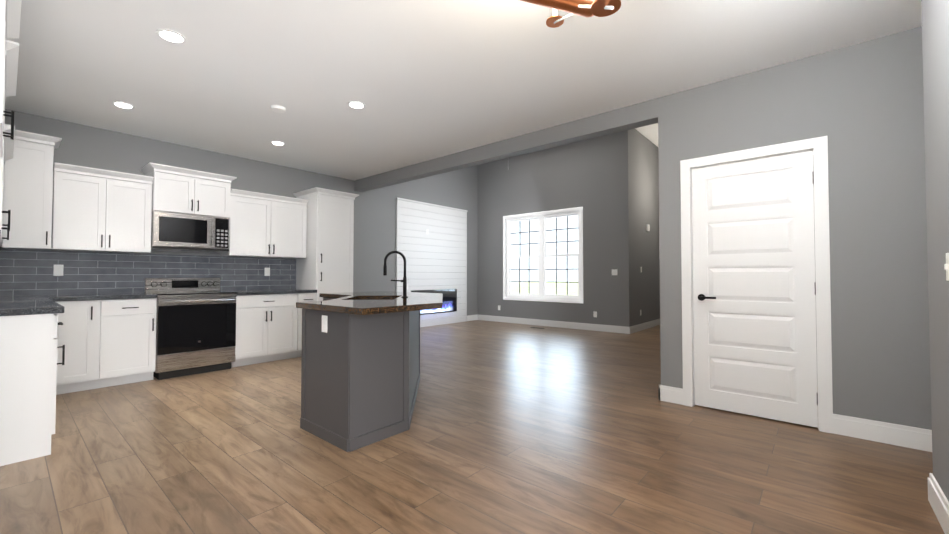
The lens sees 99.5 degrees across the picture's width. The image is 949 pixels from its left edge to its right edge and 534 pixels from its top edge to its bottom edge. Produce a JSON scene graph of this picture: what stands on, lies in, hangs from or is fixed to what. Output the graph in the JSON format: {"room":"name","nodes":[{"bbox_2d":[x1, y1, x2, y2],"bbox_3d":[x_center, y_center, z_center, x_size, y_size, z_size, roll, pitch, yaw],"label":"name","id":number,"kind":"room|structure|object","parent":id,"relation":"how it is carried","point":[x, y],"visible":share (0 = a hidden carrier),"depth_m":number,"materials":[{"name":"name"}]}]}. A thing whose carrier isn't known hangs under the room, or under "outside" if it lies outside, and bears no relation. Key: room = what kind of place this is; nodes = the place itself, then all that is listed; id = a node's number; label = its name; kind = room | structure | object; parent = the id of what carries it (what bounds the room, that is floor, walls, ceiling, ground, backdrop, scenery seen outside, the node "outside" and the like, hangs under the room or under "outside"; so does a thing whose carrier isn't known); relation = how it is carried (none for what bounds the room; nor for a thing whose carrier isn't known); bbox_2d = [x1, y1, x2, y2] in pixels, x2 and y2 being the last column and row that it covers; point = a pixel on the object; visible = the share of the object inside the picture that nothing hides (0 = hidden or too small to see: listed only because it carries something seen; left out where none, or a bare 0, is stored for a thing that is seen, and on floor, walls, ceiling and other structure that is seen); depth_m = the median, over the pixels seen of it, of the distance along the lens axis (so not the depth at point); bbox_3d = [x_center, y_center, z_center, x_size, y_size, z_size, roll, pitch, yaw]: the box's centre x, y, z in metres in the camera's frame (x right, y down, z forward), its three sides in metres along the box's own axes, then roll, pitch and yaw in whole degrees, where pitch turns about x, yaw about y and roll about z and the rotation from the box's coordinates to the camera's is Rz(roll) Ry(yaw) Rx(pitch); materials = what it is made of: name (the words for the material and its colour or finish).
{"room":"kitchen","nodes":[
{"label":"kitchen","id":0,"kind":"room"},
{"bbox_2d":[0,109,353,295],"bbox_3d":[-3.521,-0.814,5.194,0.150,4.080,4.380,-1,-2,41],"label":"wall","id":1,"kind":"structure","parent":0,"point":[89,146],"depth_m":4.80,"materials":[{"name":"grey paint"}]},
{"bbox_2d":[2,130,61,249],"bbox_3d":[-4.276,-0.713,3.884,0.398,1.080,0.360,-1,-2,41],"label":"upper cabinet","id":2,"kind":"object","parent":1,"relation":"attached to","point":[28,185],"visible":0.83,"depth_m":3.78,"materials":[{"name":"white wood"}]},
{"bbox_2d":[53,264,63,275],"bbox_3d":[-4.286,0.033,4.140,0.007,0.116,0.072,-1,-2,41],"label":"outlet","id":3,"kind":"object","parent":1,"relation":"attached to","point":[57,270],"depth_m":4.14,"materials":[{"name":"white plastic"}]},
{"bbox_2d":[50,162,153,253],"bbox_3d":[-3.942,-0.582,4.271,0.398,0.835,0.757,-1,-2,41],"label":"upper cabinet","id":4,"kind":"object","parent":1,"relation":"attached to","point":[98,210],"visible":0.94,"depth_m":4.14,"materials":[{"name":"white wood"}]},
{"bbox_2d":[0,249,295,295],"bbox_3d":[-3.732,0.073,4.802,0.010,0.451,3.236,-1,-2,41],"label":"backsplash","id":5,"kind":"structure","parent":1,"relation":"attached to","point":[26,272],"depth_m":4.51,"materials":[{"name":"tile"}]},
{"bbox_2d":[140,162,236,217],"bbox_3d":[-3.424,-0.872,4.838,0.458,0.510,0.862,-1,-2,41],"label":"upper cabinet","id":6,"kind":"object","parent":1,"relation":"attached to","point":[185,191],"visible":0.96,"depth_m":4.68,"materials":[{"name":"white wood"}]},
{"bbox_2d":[151,211,228,252],"bbox_3d":[-3.430,-0.404,4.831,0.449,0.420,0.758,-1,-2,41],"label":"microwave","id":7,"kind":"object","parent":6,"relation":"attached to","point":[170,231],"visible":0.98,"depth_m":4.69,"materials":[{"name":"silver metal"}]},
{"bbox_2d":[220,189,308,258],"bbox_3d":[-2.866,-0.554,5.530,0.398,0.835,1.000,-1,-2,41],"label":"upper cabinet","id":8,"kind":"object","parent":1,"relation":"attached to","point":[263,225],"visible":0.92,"depth_m":5.39,"materials":[{"name":"white wood"}]},
{"bbox_2d":[265,268,269,275],"bbox_3d":[-2.945,0.067,5.708,0.007,0.116,0.072,-1,-2,41],"label":"outlet","id":9,"kind":"object","parent":1,"relation":"attached to","point":[267,270],"depth_m":5.71,"materials":[{"name":"white plastic"}]},
{"bbox_2d":[354,191,361,291],"bbox_3d":[-2.277,-0.772,7.111,0.750,4.080,0.150,-1,-2,41],"label":"wall pier","id":10,"kind":"object","parent":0,"point":[357,238],"visible":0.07,"depth_m":6.86,"materials":[{"name":"grey paint"}]},
{"bbox_2d":[361,165,477,315],"bbox_3d":[-1.167,-0.734,8.871,0.150,4.080,3.970,-1,-2,41],"label":"wall","id":11,"kind":"structure","parent":0,"point":[457,189],"depth_m":8.36,"materials":[{"name":"grey paint"}]},
{"bbox_2d":[396,197,467,326],"bbox_3d":[-0.894,-0.048,9.018,0.050,2.715,2.170,-1,-2,41],"label":"fireplace surround","id":12,"kind":"object","parent":11,"relation":"attached to","point":[431,243],"visible":0.73,"depth_m":8.98,"materials":[{"name":"white wood"}]},
{"bbox_2d":[411,289,456,314],"bbox_3d":[-0.884,0.774,9.004,0.031,0.530,1.406,-1,-2,41],"label":"fireplace","id":13,"kind":"object","parent":12,"relation":"attached to","point":[445,291],"visible":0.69,"depth_m":9.14,"materials":[{"name":"black glass"}]},
{"bbox_2d":[420,293,455,313],"bbox_3d":[-0.871,0.809,8.992,0.002,0.400,1.300,-1,-2,41],"label":"flames","id":14,"kind":"object","parent":13,"relation":"attached to","point":[449,302],"visible":0.43,"depth_m":9.28,"materials":[{"name":"blue"}]},
{"bbox_2d":[467,314,478,320],"bbox_3d":[-0.061,1.264,9.993,0.016,0.135,0.380,-1,-2,41],"label":"baseboard","id":15,"kind":"structure","parent":11,"relation":"attached to","point":[470,317],"depth_m":9.99,"materials":[{"name":"white wood"}]},
{"bbox_2d":[5,0,921,180],"bbox_3d":[-0.643,-1.710,0.384,10.500,0.200,7.980,-1,-2,41],"label":"ceiling","id":16,"kind":"structure","parent":0,"point":[424,80],"depth_m":3.06,"materials":[{"name":"paint"}]},
{"bbox_2d":[112,101,134,108],"bbox_3d":[-3.322,-1.528,3.803,0.164,0.014,0.164,-1,-2,41],"label":"recessed light","id":17,"kind":"object","parent":16,"relation":"in","point":[122,104],"visible":1,"depth_m":3.78,"materials":[{"name":"white plastic"}]},
{"bbox_2d":[156,29,185,43],"bbox_3d":[-2.045,-1.552,2.712,0.164,0.014,0.164,-1,-2,41],"label":"recessed light","id":18,"kind":"object","parent":16,"relation":"in","point":[171,36],"visible":1,"depth_m":2.69,"materials":[{"name":"white"}]},
{"bbox_2d":[270,141,284,145],"bbox_3d":[-2.393,-1.504,4.890,0.164,0.014,0.164,-1,-2,41],"label":"recessed light","id":19,"kind":"object","parent":16,"relation":"in","point":[280,143],"visible":0.96,"depth_m":4.87,"materials":[{"name":"white plastic"}]},
{"bbox_2d":[271,105,285,112],"bbox_3d":[-1.887,-1.518,3.865,0.130,0.030,0.130,-1,-2,41],"label":"smoke detector","id":20,"kind":"object","parent":16,"relation":"attached to","point":[278,109],"visible":1,"depth_m":3.84,"materials":[{"name":"white plastic"}]},
{"bbox_2d":[347,101,364,108],"bbox_3d":[-1.116,-1.528,3.798,0.164,0.014,0.164,-1,-2,41],"label":"recessed light","id":21,"kind":"object","parent":16,"relation":"in","point":[356,104],"visible":1,"depth_m":3.78,"materials":[{"name":"white"}]},
{"bbox_2d":[520,0,620,27],"bbox_3d":[0.301,-1.200,1.817,0.891,0.756,1.017,-1,-2,41],"label":"chandelier","id":22,"kind":"object","parent":16,"relation":"hanging from","point":[590,8],"visible":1,"depth_m":1.77,"materials":[{"name":"brown wood"}]},
{"bbox_2d":[0,320,944,533],"bbox_3d":[1.783,1.247,3.851,11.400,0.100,16.500,-1,-2,41],"label":"floor","id":23,"kind":"structure","parent":0,"point":[515,428],"depth_m":2.39,"materials":[{"name":"brown wood"}]},
{"bbox_2d":[0,314,59,465],"bbox_3d":[-3.042,0.729,2.476,0.569,0.876,0.618,-1,-2,41],"label":"base cabinet","id":24,"kind":"object","parent":23,"relation":"on","point":[28,360],"depth_m":2.43,"materials":[{"name":"white wood"}]},
{"bbox_2d":[0,295,64,315],"bbox_3d":[-3.686,0.282,3.064,2.333,0.042,0.660,-1,-2,41],"label":"countertop","id":25,"kind":"structure","parent":24,"relation":"on","point":[27,305],"depth_m":2.63,"materials":[{"name":"stone"}]},
{"bbox_2d":[56,298,156,394],"bbox_3d":[-3.847,0.766,4.149,0.664,0.875,0.780,-1,-2,41],"label":"base cabinet","id":26,"kind":"object","parent":23,"relation":"on","point":[107,343],"visible":0.92,"depth_m":3.96,"materials":[{"name":"white wood"}]},
{"bbox_2d":[46,293,156,300],"bbox_3d":[-3.856,0.306,4.161,0.647,0.042,0.788,-1,-2,41],"label":"countertop","id":27,"kind":"structure","parent":26,"relation":"on","point":[106,296],"depth_m":3.98,"materials":[{"name":"stone"}]},
{"bbox_2d":[144,278,236,379],"bbox_3d":[-3.320,0.673,4.715,0.705,1.085,0.760,-1,-2,41],"label":"range","id":28,"kind":"object","parent":23,"relation":"on","point":[195,325],"visible":0.98,"depth_m":4.54,"materials":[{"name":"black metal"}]},
{"bbox_2d":[231,293,315,366],"bbox_3d":[-2.765,0.793,5.414,0.664,0.875,1.026,-1,-2,41],"label":"base cabinet","id":29,"kind":"object","parent":23,"relation":"on","point":[268,327],"visible":0.79,"depth_m":5.13,"materials":[{"name":"white wood"}]},
{"bbox_2d":[225,289,316,294],"bbox_3d":[-2.773,0.334,5.431,0.643,0.042,1.026,-1,-2,41],"label":"countertop","id":30,"kind":"structure","parent":29,"relation":"on","point":[267,291],"depth_m":5.31,"materials":[{"name":"stone"}]},
{"bbox_2d":[294,187,358,300],"bbox_3d":[-2.233,0.072,6.041,0.678,2.345,0.690,-1,-2,41],"label":"pantry cabinet","id":31,"kind":"object","parent":23,"relation":"on","point":[325,265],"visible":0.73,"depth_m":5.82,"materials":[{"name":"white wood"}]},
{"bbox_2d":[300,297,419,451],"bbox_3d":[-1.028,0.756,3.726,1.902,0.876,1.504,-1,-2,41],"label":"kitchen island","id":32,"kind":"object","parent":23,"relation":"on","point":[360,378],"visible":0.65,"depth_m":2.74,"materials":[{"name":"grey painted wood"},{"name":"stone countertop"}]},
{"bbox_2d":[296,291,442,314],"bbox_3d":[-0.910,0.297,3.753,2.120,0.042,1.740,-1,-2,41],"label":"island countertop","id":33,"kind":"structure","parent":32,"relation":"on","point":[369,303],"depth_m":2.92,"materials":[{"name":"stone"}]},
{"bbox_2d":[383,251,407,296],"bbox_3d":[-0.707,0.063,3.626,0.170,0.422,0.170,-1,-2,41],"label":"faucet","id":34,"kind":"object","parent":33,"relation":"on","point":[404,280],"visible":1,"depth_m":3.62,"materials":[{"name":"black metal"}]},
{"bbox_2d":[478,130,631,326],"bbox_3d":[1.576,-0.730,9.039,3.800,4.080,0.150,-1,-2,41],"label":"wall","id":35,"kind":"structure","parent":0,"point":[592,177],"depth_m":8.46,"materials":[{"name":"grey paint"}]},
{"bbox_2d":[503,207,582,302],"bbox_3d":[1.511,-0.235,9.052,2.050,2.010,0.158,-1,-2,41],"label":"window","id":36,"kind":"structure","parent":35,"relation":"in","point":[542,217],"depth_m":9.03,"materials":[{"name":"white plastic"}]},
{"bbox_2d":[479,315,626,333],"bbox_3d":[1.522,1.240,8.933,3.800,0.135,0.016,-1,-2,41],"label":"baseboard","id":37,"kind":"structure","parent":35,"relation":"attached to","point":[573,325],"depth_m":8.67,"materials":[{"name":"white wood"}]},
{"bbox_2d":[612,269,616,274],"bbox_3d":[2.753,0.105,7.906,0.115,0.116,0.014,-1,-2,41],"label":"light switch","id":38,"kind":"object","parent":35,"relation":"attached to","point":[614,271],"depth_m":7.91,"materials":[{"name":"white plastic"}]},
{"bbox_2d":[354,26,931,429],"bbox_3d":[0.991,-0.834,4.317,7.850,4.080,0.150,-1,-2,41],"label":"wall","id":39,"kind":"structure","parent":0,"point":[860,106],"depth_m":2.81,"materials":[{"name":"grey paint"}]},
{"bbox_2d":[658,384,682,401],"bbox_3d":[4.328,1.192,6.719,0.016,0.135,8.236,-1,-2,41],"label":"baseboard","id":40,"kind":"structure","parent":39,"relation":"attached to","point":[664,392],"depth_m":3.56,"materials":[{"name":"white wood"}]},
{"bbox_2d":[692,150,817,427],"bbox_3d":[2.178,0.158,3.183,0.808,2.023,0.094,-1,-2,41],"label":"door","id":41,"kind":"structure","parent":39,"relation":"in","point":[754,308],"depth_m":3.16,"materials":[{"name":"white wood"}]},
{"bbox_2d":[680,136,832,432],"bbox_3d":[2.216,0.124,3.232,0.966,2.117,0.175,-1,-2,41],"label":"door frame","id":42,"kind":"structure","parent":39,"relation":"attached to","point":[818,146],"depth_m":2.92,"materials":[{"name":"white wood"}]},
{"bbox_2d":[833,414,931,451],"bbox_3d":[3.161,1.096,2.311,1.640,0.135,0.016,-1,-2,41],"label":"baseboard","id":43,"kind":"structure","parent":39,"relation":"attached to","point":[894,434],"depth_m":2.67,"materials":[{"name":"white wood"}]},
{"bbox_2d":[630,128,659,325],"bbox_3d":[4.344,-0.721,9.468,0.150,4.080,4.100,-1,-2,41],"label":"wall","id":44,"kind":"structure","parent":0,"point":[644,212],"depth_m":8.48,"materials":[{"name":"grey paint"}]},
{"bbox_2d":[627,319,659,333],"bbox_3d":[4.353,1.249,9.308,0.016,0.135,4.266,-1,-2,41],"label":"baseboard","id":45,"kind":"structure","parent":44,"relation":"attached to","point":[632,329],"depth_m":8.24,"materials":[{"name":"white wood"}]},
{"bbox_2d":[635,123,657,146],"bbox_3d":[5.201,-2.872,8.980,2.150,0.200,4.400,-1,-2,41],"label":"ceiling","id":46,"kind":"structure","parent":0,"point":[650,132],"depth_m":8.32,"materials":[{"name":"paint"}]},
{"bbox_2d":[813,170,816,348],"bbox_3d":[3.891,-0.844,3.838,2.820,4.080,0.150,-1,-2,41],"label":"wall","id":47,"kind":"structure","parent":0,"point":[815,278],"depth_m":4.09,"materials":[{"name":"grey paint"}]},
{"bbox_2d":[921,0,948,500],"bbox_3d":[1.740,-0.224,1.308,0.120,2.730,1.730,-1,-2,41],"label":"wall","id":48,"kind":"structure","parent":0,"point":[935,33],"depth_m":1.82,"materials":[{"name":"grey paint"}]},
{"bbox_2d":[927,473,948,533],"bbox_3d":[1.705,1.074,1.320,0.046,0.135,1.746,-1,-2,41],"label":"baseboard","id":49,"kind":"structure","parent":48,"relation":"attached to","point":[937,499],"depth_m":1.82,"materials":[{"name":"white wood"}]},
{"bbox_2d":[944,253,948,280],"bbox_3d":[1.965,-0.001,1.669,0.014,0.116,0.072,-1,-2,41],"label":"light switch","id":50,"kind":"object","parent":48,"relation":"attached to","point":[946,266],"depth_m":1.67,"materials":[{"name":"white plastic"}]},
{"bbox_3d":[-3.356,-0.203,2.257,3.900,2.730,0.150,-1,-2,41],"label":"wall","id":51,"kind":"structure","parent":0,"visible":0},
{"bbox_2d":[0,124,14,246],"bbox_3d":[-3.928,-0.607,3.136,1.170,0.835,0.425,-1,-2,41],"label":"upper cabinet","id":52,"kind":"object","parent":51,"relation":"attached to","point":[8,147],"visible":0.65,"depth_m":3.25,"materials":[{"name":"white wood"}]},
{"bbox_2d":[0,40,18,238],"bbox_3d":[-3.138,-0.743,2.463,1.000,1.082,0.425,-1,-2,41],"label":"upper cabinet","id":53,"kind":"object","parent":51,"relation":"attached to","point":[11,58],"visible":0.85,"depth_m":2.53,"materials":[{"name":"white wood"}]},
{"bbox_2d":[0,0,20,156],"bbox_3d":[-2.484,-0.998,1.909,0.900,0.747,0.425,-1,-2,41],"label":"upper cabinet","id":54,"kind":"object","parent":51,"relation":"attached to","point":[10,12],"visible":1,"depth_m":2.02,"materials":[{"name":"white wood"}]},
{"label":"outside","id":55,"kind":"structure","parent":0,"visible":0},
{"bbox_2d":[511,281,577,294],"bbox_3d":[28.147,2.346,40.369,90.000,0.100,82.100,-1,-2,41],"label":"ground","id":56,"kind":"structure","parent":55,"point":[572,287],"depth_m":44.66,"materials":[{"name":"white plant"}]}
]}

